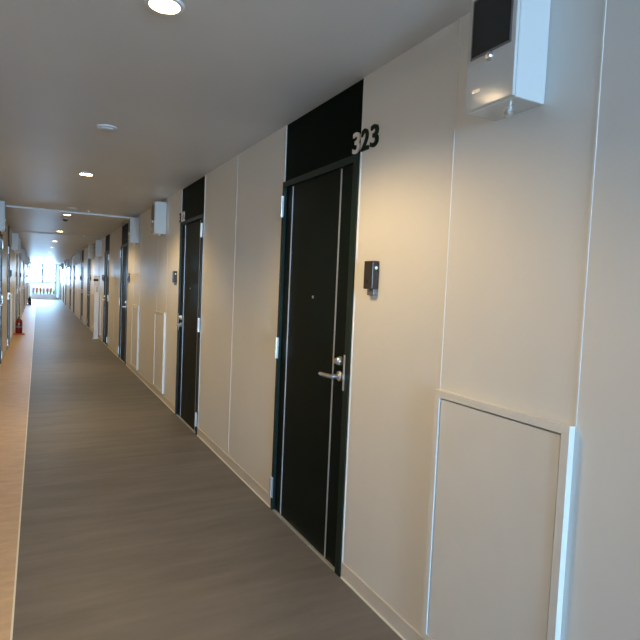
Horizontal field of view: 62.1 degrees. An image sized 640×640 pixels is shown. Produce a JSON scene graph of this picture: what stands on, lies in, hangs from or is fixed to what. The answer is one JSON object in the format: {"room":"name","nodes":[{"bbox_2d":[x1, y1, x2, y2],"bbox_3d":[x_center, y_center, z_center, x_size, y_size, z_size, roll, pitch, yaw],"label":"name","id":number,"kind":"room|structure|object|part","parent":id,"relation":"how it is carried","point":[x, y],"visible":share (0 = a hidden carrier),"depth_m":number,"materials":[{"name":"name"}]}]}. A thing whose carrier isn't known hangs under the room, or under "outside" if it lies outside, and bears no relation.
{"room":"apartment corridor","nodes":[
{"label":"apartment corridor","id":0,"kind":"room"},
{"bbox_2d":[1,221,28,352],"bbox_3d":[-7.965,-0.914,13.745,0.160,2.400,49.800,1,4,-28],"label":"wall","id":1,"kind":"structure","parent":0,"point":[5,234],"depth_m":10.10,"materials":[{"name":"beige paint"}]},
{"bbox_2d":[0,232,3,365],"bbox_3d":[-4.865,-0.463,8.084,0.112,2.399,0.889,1,4,-28],"label":"door","id":2,"kind":"structure","parent":1,"relation":"in","point":[1,235],"depth_m":8.44,"materials":[{"name":"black metal"}]},
{"bbox_2d":[0,201,5,231],"bbox_3d":[-4.119,-1.322,6.845,0.147,0.400,0.200,1,4,-28],"label":"wall box","id":3,"kind":"object","parent":1,"relation":"attached to","point":[2,203],"visible":1,"depth_m":6.78,"materials":[{"name":"white plastic"}]},
{"bbox_2d":[6,225,11,348],"bbox_3d":[-6.141,-0.653,10.490,0.112,2.399,0.889,1,4,-28],"label":"door","id":4,"kind":"structure","parent":1,"relation":"in","point":[8,244],"depth_m":10.64,"materials":[{"name":"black metal"}]},
{"bbox_3d":[-6.170,-0.479,10.488,0.063,2.050,0.875,1,4,-28],"label":"frame","id":5,"kind":"part","parent":4,"relation":"part of","materials":[{"name":"black metal"}]},
{"bbox_3d":[-6.126,-1.675,10.417,0.047,0.349,0.875,1,4,-28],"label":"transom panel","id":6,"kind":"part","parent":4,"relation":"part of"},
{"bbox_2d":[10,293,12,336],"bbox_3d":[-6.798,-0.122,11.726,0.024,0.955,0.570,1,4,-28],"label":"access panel","id":7,"kind":"object","parent":1,"relation":"attached to","point":[11,306],"visible":0.92,"depth_m":11.49,"materials":[{"name":"beige paint"}]},
{"bbox_2d":[1,306,25,361],"bbox_3d":[-7.941,0.246,13.849,0.006,0.075,49.800,1,4,-28],"label":"baseboard","id":8,"kind":"structure","parent":1,"relation":"attached to","point":[5,350],"depth_m":10.61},
{"bbox_2d":[14,291,15,329],"bbox_3d":[-7.639,-0.247,13.312,0.024,0.955,0.570,1,4,-28],"label":"access panel","id":9,"kind":"object","parent":1,"relation":"attached to","point":[14,291],"visible":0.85,"depth_m":13.09,"materials":[{"name":"beige paint"}]},
{"bbox_2d":[12,233,18,250],"bbox_3d":[-6.690,-1.705,11.693,0.147,0.400,0.200,1,4,-28],"label":"wall box","id":10,"kind":"object","parent":1,"relation":"attached to","point":[15,236],"visible":1,"depth_m":11.60,"materials":[{"name":"white plastic"}]},
{"bbox_2d":[16,254,17,319],"bbox_3d":[-8.253,-0.967,14.473,0.112,2.399,0.889,1,4,-28],"label":"door","id":11,"kind":"structure","parent":1,"relation":"in","point":[16,254],"depth_m":14.78,"materials":[{"name":"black metal"}]},
{"bbox_2d":[15,238,20,254],"bbox_3d":[-7.508,-1.827,13.235,0.147,0.400,0.200,1,4,-28],"label":"wall box","id":12,"kind":"object","parent":1,"relation":"attached to","point":[19,251],"visible":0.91,"depth_m":13.16,"materials":[{"name":"white plastic"}]},
{"bbox_2d":[19,254,21,315],"bbox_3d":[-9.529,-1.157,16.879,0.112,2.399,0.889,1,4,-28],"label":"door","id":13,"kind":"structure","parent":1,"relation":"in","point":[19,254],"depth_m":16.88,"materials":[{"name":"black metal"}]},
{"bbox_3d":[-9.558,-0.983,16.877,0.063,2.050,0.875,1,4,-28],"label":"frame","id":14,"kind":"part","parent":13,"relation":"part of","materials":[{"name":"black metal"}]},
{"bbox_2d":[20,287,21,315],"bbox_3d":[-10.186,-0.626,18.116,0.024,0.955,0.570,1,4,-28],"label":"access panel","id":15,"kind":"object","parent":1,"relation":"attached to","point":[21,287],"visible":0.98,"depth_m":17.88,"materials":[{"name":"beige paint"}]},
{"bbox_2d":[21,249,25,259],"bbox_3d":[-10.078,-2.209,18.082,0.147,0.400,0.200,1,4,-28],"label":"wall box","id":16,"kind":"object","parent":1,"relation":"attached to","point":[23,251],"visible":0.99,"depth_m":18.00,"materials":[{"name":"white plastic"}]},
{"bbox_2d":[23,262,24,309],"bbox_3d":[-11.641,-1.472,20.863,0.112,2.399,0.889,1,4,-28],"label":"door","id":17,"kind":"structure","parent":1,"relation":"in","point":[23,262],"depth_m":21.21,"materials":[{"name":"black metal"}]},
{"bbox_2d":[24,266,24,308],"bbox_3d":[-12.917,-1.662,23.269,0.112,2.399,0.889,1,4,-28],"label":"door","id":18,"kind":"structure","parent":1,"relation":"in","point":[24,266],"depth_m":22.90,"materials":[{"name":"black metal"}]},
{"bbox_2d":[27,266,27,301],"bbox_3d":[-16.305,-2.166,29.659,0.112,2.399,0.889,1,4,-28],"label":"door","id":19,"kind":"structure","parent":1,"relation":"in","point":[27,266],"depth_m":29.28,"materials":[{"name":"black metal"}]},
{"bbox_2d":[0,299,35,639],"bbox_3d":[-7.824,0.335,13.918,0.600,0.100,50.000,1,4,-28],"label":"floor strip","id":20,"kind":"object","parent":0,"point":[15,368],"visible":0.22,"depth_m":4.42,"materials":[{"name":"beige plastic"}]},
{"bbox_2d":[13,316,24,334],"bbox_3d":[-7.399,0.125,13.044,0.265,0.453,0.236,0,4,-37],"label":"fire extinguisher","id":21,"kind":"object","parent":20,"relation":"on","point":[18,323],"visible":0.97,"depth_m":13.00,"materials":[{"name":"red metal"}]},
{"bbox_2d":[29,263,59,298],"bbox_3d":[-18.751,-2.641,36.233,2.170,2.400,0.160,1,4,-28],"label":"wall","id":22,"kind":"structure","parent":0,"point":[39,263],"depth_m":36.53,"materials":[{"name":"white paint"}]},
{"bbox_2d":[29,282,54,297],"bbox_3d":[-18.888,-2.034,36.208,1.550,1.080,0.060,1,4,-28],"label":"window","id":23,"kind":"structure","parent":22,"relation":"in","point":[35,285],"depth_m":36.14,"materials":[{"name":"white glass"}]},
{"bbox_2d":[30,263,55,282],"bbox_3d":[-18.838,-3.196,36.143,1.550,1.250,0.070,1,4,-28],"label":"window","id":24,"kind":"structure","parent":22,"relation":"in","point":[42,265],"depth_m":36.10,"materials":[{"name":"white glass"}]},
{"bbox_2d":[56,264,59,298],"bbox_3d":[-18.053,-2.647,36.602,0.200,2.330,0.060,1,4,-28],"label":"window","id":25,"kind":"structure","parent":22,"relation":"in","point":[57,266],"depth_m":36.59,"materials":[{"name":"glass"}]},
{"bbox_2d":[12,299,401,639],"bbox_3d":[-6.866,0.348,14.428,1.570,0.100,50.000,1,4,-28],"label":"floor","id":26,"kind":"structure","parent":0,"point":[190,553],"depth_m":2.96,"materials":[{"name":"laminate"}]},
{"bbox_2d":[10,309,35,639],"bbox_3d":[-7.557,0.288,14.056,0.008,0.001,49.800,1,4,-28],"label":"trim","id":27,"kind":"structure","parent":26,"relation":"attached to","point":[14,594],"depth_m":2.90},
{"bbox_2d":[31,294,54,298],"bbox_3d":[-18.703,-1.587,35.967,1.440,0.330,0.320,1,4,-28],"label":"planter","id":28,"kind":"object","parent":26,"relation":"on","point":[33,296],"visible":0.92,"depth_m":35.81,"materials":[{"name":"plastic"}]},
{"bbox_2d":[92,275,99,338],"bbox_3d":[-5.360,-0.304,12.734,0.135,1.520,0.142,1,4,-28],"label":"stand","id":29,"kind":"object","parent":26,"relation":"on","point":[96,279],"visible":1,"depth_m":12.69,"materials":[{"name":"white plastic"}]},
{"bbox_3d":[-5.363,-0.205,12.742,0.100,1.280,0.100,1,4,-28],"label":"post","id":30,"kind":"part","parent":29,"relation":"part of","materials":[{"name":"white metal"}]},
{"bbox_2d":[0,0,470,263],"bbox_3d":[-7.022,-2.175,14.145,2.170,0.150,50.000,1,4,-28],"label":"ceiling","id":31,"kind":"structure","parent":0,"point":[187,93],"depth_m":2.67,"materials":[{"name":"paint"}]},
{"bbox_2d":[18,231,100,237],"bbox_3d":[-5.857,-1.921,11.947,1.850,0.009,0.020,1,4,-28],"label":"duct","id":32,"kind":"object","parent":31,"relation":"attached to","point":[18,231],"visible":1,"depth_m":11.94,"materials":[{"name":"paint"}]},
{"bbox_2d":[6,205,133,218],"bbox_3d":[-3.685,-1.590,7.849,1.850,0.024,0.030,1,4,-28],"label":"duct","id":33,"kind":"object","parent":31,"relation":"attached to","point":[6,205],"visible":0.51,"depth_m":7.82,"materials":[{"name":"paint"}]},
{"bbox_2d":[78,172,93,175],"bbox_3d":[-2.207,-1.375,5.019,0.140,0.009,0.140,1,4,-28],"label":"recessed light","id":34,"kind":"object","parent":31,"relation":"in","point":[80,173],"visible":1,"depth_m":5.00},
{"bbox_2d":[97,124,116,130],"bbox_3d":[-1.388,-1.247,3.466,0.124,0.020,0.124,1,4,-28],"label":"ceiling sensor","id":35,"kind":"object","parent":31,"relation":"attached to","point":[105,127],"visible":1,"depth_m":3.44,"materials":[{"name":"paint"}]},
{"bbox_2d":[144,0,184,15],"bbox_3d":[-0.557,-1.129,1.907,0.140,0.009,0.140,1,4,-28],"label":"recessed light","id":36,"kind":"object","parent":31,"relation":"in","point":[165,7],"visible":1,"depth_m":1.92,"materials":[{"name":"white plastic"}]},
{"bbox_2d":[60,0,639,639],"bbox_3d":[-6.190,-0.891,14.688,0.160,2.400,49.800,1,4,-28],"label":"wall","id":37,"kind":"structure","parent":0,"point":[520,195],"depth_m":1.94,"materials":[{"name":"beige paint"}]},
{"bbox_2d":[63,262,64,302],"bbox_3d":[-14.857,-2.171,30.849,0.112,2.399,0.889,1,4,-28],"label":"door","id":38,"kind":"structure","parent":37,"relation":"in","point":[64,262],"depth_m":31.18,"materials":[{"name":"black metal"}]},
{"bbox_2d":[65,268,66,304],"bbox_3d":[-13.607,-1.985,28.491,0.112,2.399,0.889,1,4,-28],"label":"door","id":39,"kind":"structure","parent":37,"relation":"in","point":[66,268],"depth_m":28.85,"materials":[{"name":"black metal"}]},
{"bbox_2d":[66,259,69,266],"bbox_3d":[-12.102,-2.715,25.535,0.147,0.400,0.200,1,4,-28],"label":"wall box","id":40,"kind":"object","parent":37,"relation":"attached to","point":[67,260],"visible":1,"depth_m":25.45,"materials":[{"name":"white plastic"}]},
{"bbox_2d":[69,257,71,309],"bbox_3d":[-11.469,-1.666,24.459,0.112,2.399,0.889,1,4,-28],"label":"door","id":41,"kind":"structure","parent":37,"relation":"in","point":[71,257],"depth_m":24.60,"materials":[{"name":"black metal"}]},
{"bbox_2d":[72,265,74,312],"bbox_3d":[-10.219,-1.480,22.102,0.112,2.399,0.889,1,4,-28],"label":"door","id":42,"kind":"structure","parent":37,"relation":"in","point":[74,265],"depth_m":22.42,"materials":[{"name":"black metal"}]},
{"bbox_3d":[-10.204,-1.306,22.123,0.063,2.050,0.875,1,4,-28],"label":"frame","id":43,"kind":"part","parent":42,"relation":"part of","materials":[{"name":"grey metal"}]},
{"bbox_2d":[73,255,76,264],"bbox_3d":[-9.595,-2.341,20.807,0.147,0.400,0.200,1,4,-28],"label":"wall box","id":44,"kind":"object","parent":37,"relation":"attached to","point":[74,256],"visible":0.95,"depth_m":20.71,"materials":[{"name":"white plastic"}]},
{"bbox_2d":[75,288,76,312],"bbox_3d":[-9.613,-0.760,20.932,0.024,0.955,0.570,1,4,-28],"label":"access panel","id":45,"kind":"object","parent":37,"relation":"attached to","point":[75,288],"visible":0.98,"depth_m":20.89,"materials":[{"name":"beige paint"}]},
{"bbox_2d":[76,253,79,263],"bbox_3d":[-8.714,-2.210,19.146,0.147,0.400,0.200,1,4,-28],"label":"wall box","id":46,"kind":"object","parent":37,"relation":"attached to","point":[77,254],"visible":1,"depth_m":19.06,"materials":[{"name":"white plastic"}]},
{"bbox_2d":[78,289,79,315],"bbox_3d":[-8.750,-0.631,19.304,0.024,0.955,0.570,1,4,-28],"label":"access panel","id":47,"kind":"object","parent":37,"relation":"attached to","point":[78,289],"visible":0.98,"depth_m":19.21,"materials":[{"name":"beige paint"}]},
{"bbox_2d":[80,250,83,320],"bbox_3d":[-8.080,-1.162,18.070,0.112,2.399,0.889,1,4,-28],"label":"door","id":48,"kind":"structure","parent":37,"relation":"in","point":[82,261],"depth_m":18.16,"materials":[{"name":"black metal"}]},
{"bbox_2d":[86,259,90,327],"bbox_3d":[-6.830,-0.975,15.712,0.112,2.399,0.889,1,4,-28],"label":"door","id":49,"kind":"structure","parent":37,"relation":"in","point":[89,260],"depth_m":15.84,"materials":[{"name":"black metal"}]},
{"bbox_2d":[88,245,93,259],"bbox_3d":[-6.207,-1.837,14.417,0.147,0.400,0.200,1,4,-28],"label":"wall box","id":50,"kind":"object","parent":37,"relation":"attached to","point":[90,247],"visible":1,"depth_m":14.34,"materials":[{"name":"white plastic"}]},
{"bbox_2d":[91,293,93,328],"bbox_3d":[-6.225,-0.255,14.542,0.024,0.955,0.570,1,4,-28],"label":"access panel","id":51,"kind":"object","parent":37,"relation":"attached to","point":[92,294],"visible":0.9,"depth_m":14.42,"materials":[{"name":"beige paint"}]},
{"bbox_3d":[-6.224,-0.255,14.543,0.016,0.891,0.506,1,4,-28],"label":"panel door","id":52,"kind":"part","parent":51,"relation":"part of","materials":[{"name":"beige paint"}]},
{"bbox_2d":[95,240,101,256],"bbox_3d":[-5.326,-1.706,12.756,0.147,0.400,0.200,1,4,-28],"label":"wall box","id":53,"kind":"object","parent":37,"relation":"attached to","point":[98,243],"visible":1,"depth_m":12.67,"materials":[{"name":"white plastic"}]},
{"bbox_2d":[98,295,100,334],"bbox_3d":[-5.362,-0.127,12.914,0.024,0.955,0.570,1,4,-28],"label":"access panel","id":54,"kind":"object","parent":37,"relation":"attached to","point":[99,314],"visible":0.77,"depth_m":12.75,"materials":[{"name":"beige paint"}]},
{"bbox_3d":[-5.361,-0.127,12.915,0.016,0.891,0.506,1,4,-28],"label":"panel door","id":55,"kind":"part","parent":54,"relation":"part of","materials":[{"name":"beige paint"}]},
{"bbox_2d":[102,234,109,345],"bbox_3d":[-4.692,-0.657,11.680,0.112,2.399,0.889,1,4,-28],"label":"door","id":56,"kind":"structure","parent":37,"relation":"in","point":[107,244],"depth_m":11.74,"materials":[{"name":"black metal"}]},
{"bbox_3d":[-4.619,-1.679,11.638,0.047,0.349,0.875,1,4,-28],"label":"transom panel","id":57,"kind":"part","parent":56,"relation":"part of","materials":[{"name":"black wood"}]},
{"bbox_2d":[118,223,128,363],"bbox_3d":[-3.442,-0.471,9.322,0.112,2.399,0.889,1,4,-28],"label":"door","id":58,"kind":"structure","parent":37,"relation":"in","point":[124,252],"depth_m":9.37,"materials":[{"name":"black metal"}]},
{"bbox_3d":[-3.369,-1.493,9.280,0.047,0.349,0.875,1,4,-28],"label":"transom panel","id":59,"kind":"part","parent":58,"relation":"part of","materials":[{"name":"black wood"}]},
{"bbox_2d":[128,217,139,244],"bbox_3d":[-2.819,-1.332,8.027,0.147,0.400,0.200,1,4,-28],"label":"wall box","id":60,"kind":"object","parent":37,"relation":"attached to","point":[133,223],"visible":1,"depth_m":7.94,"materials":[{"name":"white plastic"}]},
{"bbox_2d":[131,304,139,369],"bbox_3d":[-2.837,0.249,8.152,0.024,0.955,0.570,1,4,-28],"label":"access panel","id":61,"kind":"object","parent":37,"relation":"attached to","point":[135,308],"visible":1,"depth_m":8.09,"materials":[{"name":"beige paint"}]},
{"bbox_2d":[151,201,165,235],"bbox_3d":[-1.938,-1.201,6.366,0.147,0.400,0.200,1,4,-28],"label":"wall box","id":62,"kind":"object","parent":37,"relation":"attached to","point":[158,215],"visible":1,"depth_m":6.29,"materials":[{"name":"white plastic"}]},
{"bbox_2d":[153,311,165,393],"bbox_3d":[-1.974,0.378,6.525,0.024,0.955,0.570,1,4,-28],"label":"access panel","id":63,"kind":"object","parent":37,"relation":"attached to","point":[159,317],"visible":1,"depth_m":6.47,"materials":[{"name":"beige paint"}]},
{"bbox_3d":[-1.973,0.378,6.525,0.016,0.891,0.506,1,4,-28],"label":"panel door","id":64,"kind":"part","parent":63,"relation":"part of","materials":[{"name":"beige paint"}]},
{"bbox_2d":[166,215,168,299],"bbox_3d":[-1.781,-0.752,6.214,0.002,1.350,0.006,1,4,-28],"label":"trim","id":65,"kind":"structure","parent":37,"relation":"attached to","point":[168,215],"depth_m":6.21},
{"bbox_2d":[172,271,176,284],"bbox_3d":[-1.585,-0.457,5.799,0.038,0.153,0.073,1,4,-28],"label":"intercom","id":66,"kind":"object","parent":37,"relation":"attached to","point":[174,275],"visible":1,"depth_m":5.77,"materials":[{"name":"brown plastic"}]},
{"bbox_2d":[175,175,205,434],"bbox_3d":[-1.304,-0.152,5.290,0.112,2.399,0.889,1,4,-28],"label":"door","id":67,"kind":"structure","parent":37,"relation":"in","point":[188,324],"depth_m":5.28,"materials":[{"name":"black metal"}]},
{"bbox_2d":[179,211,184,221],"bbox_3d":[-1.450,-1.084,5.594,0.008,0.100,0.220,1,4,-28],"label":"number sign","id":68,"kind":"object","parent":67,"relation":"attached to","point":[183,212],"visible":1,"depth_m":5.58,"materials":[{"name":"grey metal"}]},
{"bbox_3d":[-1.231,-1.175,5.248,0.047,0.349,0.875,1,4,-28],"label":"transom panel","id":69,"kind":"part","parent":67,"relation":"part of","materials":[{"name":"black wood"}]},
{"bbox_2d":[228,167,237,446],"bbox_3d":[-0.673,-0.097,4.112,0.002,2.325,0.006,1,4,-28],"label":"trim","id":70,"kind":"structure","parent":37,"relation":"attached to","point":[237,167],"depth_m":4.11,"materials":[{"name":"beige"}]},
{"bbox_2d":[59,298,424,639],"bbox_3d":[-6.313,0.268,14.714,0.006,0.075,49.800,1,4,-28],"label":"baseboard","id":71,"kind":"structure","parent":37,"relation":"attached to","point":[390,615],"depth_m":2.55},
{"bbox_2d":[269,77,364,576],"bbox_3d":[-0.054,0.034,2.933,0.112,2.399,0.889,1,4,-28],"label":"door","id":72,"kind":"structure","parent":37,"relation":"in","point":[320,198],"depth_m":2.87,"materials":[{"name":"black metal"}]},
{"bbox_3d":[0.019,-0.988,2.891,0.047,0.349,0.875,1,4,-28],"label":"transom panel","id":73,"kind":"part","parent":72,"relation":"part of","materials":[{"name":"black wood"}]},
{"bbox_3d":[0.028,0.277,2.691,0.035,0.025,0.141,1,4,-28],"label":"lever","id":74,"kind":"part","parent":72,"relation":"part of","materials":[{"name":"metal"}]},
{"bbox_3d":[0.116,0.258,2.592,0.002,0.175,0.014,1,4,-28],"label":"strike plate","id":75,"kind":"part","parent":72,"relation":"part of","materials":[{"name":"metal"}]},
{"bbox_2d":[352,124,378,153],"bbox_3d":[0.210,-0.836,2.463,0.008,0.100,0.215,1,4,-28],"label":"number sign","id":76,"kind":"object","parent":37,"relation":"attached to","point":[365,131],"visible":1,"depth_m":2.45,"materials":[{"name":"metal"}]},
{"bbox_2d":[363,261,378,295],"bbox_3d":[0.229,-0.187,2.380,0.038,0.153,0.073,1,4,-28],"label":"intercom","id":77,"kind":"object","parent":37,"relation":"attached to","point":[371,268],"visible":1,"depth_m":2.36,"materials":[{"name":"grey plastic"}]},
{"bbox_2d":[439,18,460,388],"bbox_3d":[0.478,-0.415,1.955,0.002,1.350,0.006,1,4,-28],"label":"trim","id":78,"kind":"structure","parent":37,"relation":"attached to","point":[460,18],"depth_m":1.95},
{"bbox_2d":[421,389,574,639],"bbox_3d":[0.551,0.754,1.763,0.024,0.955,0.570,1,4,-28],"label":"access panel","id":79,"kind":"object","parent":37,"relation":"attached to","point":[501,476],"visible":1,"depth_m":1.72,"materials":[{"name":"beige paint"}]},
{"bbox_2d":[465,0,550,120],"bbox_3d":[0.569,-0.828,1.638,0.147,0.400,0.200,1,4,-28],"label":"wall box","id":80,"kind":"object","parent":37,"relation":"attached to","point":[508,46],"visible":1,"depth_m":1.58,"materials":[{"name":"white plastic"}]},
{"bbox_3d":[0.582,-0.639,1.642,0.032,0.025,0.032,1,4,-28],"label":"knob","id":81,"kind":"part","parent":80,"relation":"part of","materials":[{"name":"metal"}]},
{"bbox_2d":[574,0,606,425],"bbox_3d":[0.744,-0.376,1.452,0.002,1.350,0.006,1,4,-28],"label":"trim","id":82,"kind":"structure","parent":37,"relation":"attached to","point":[605,1],"depth_m":1.46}
]}

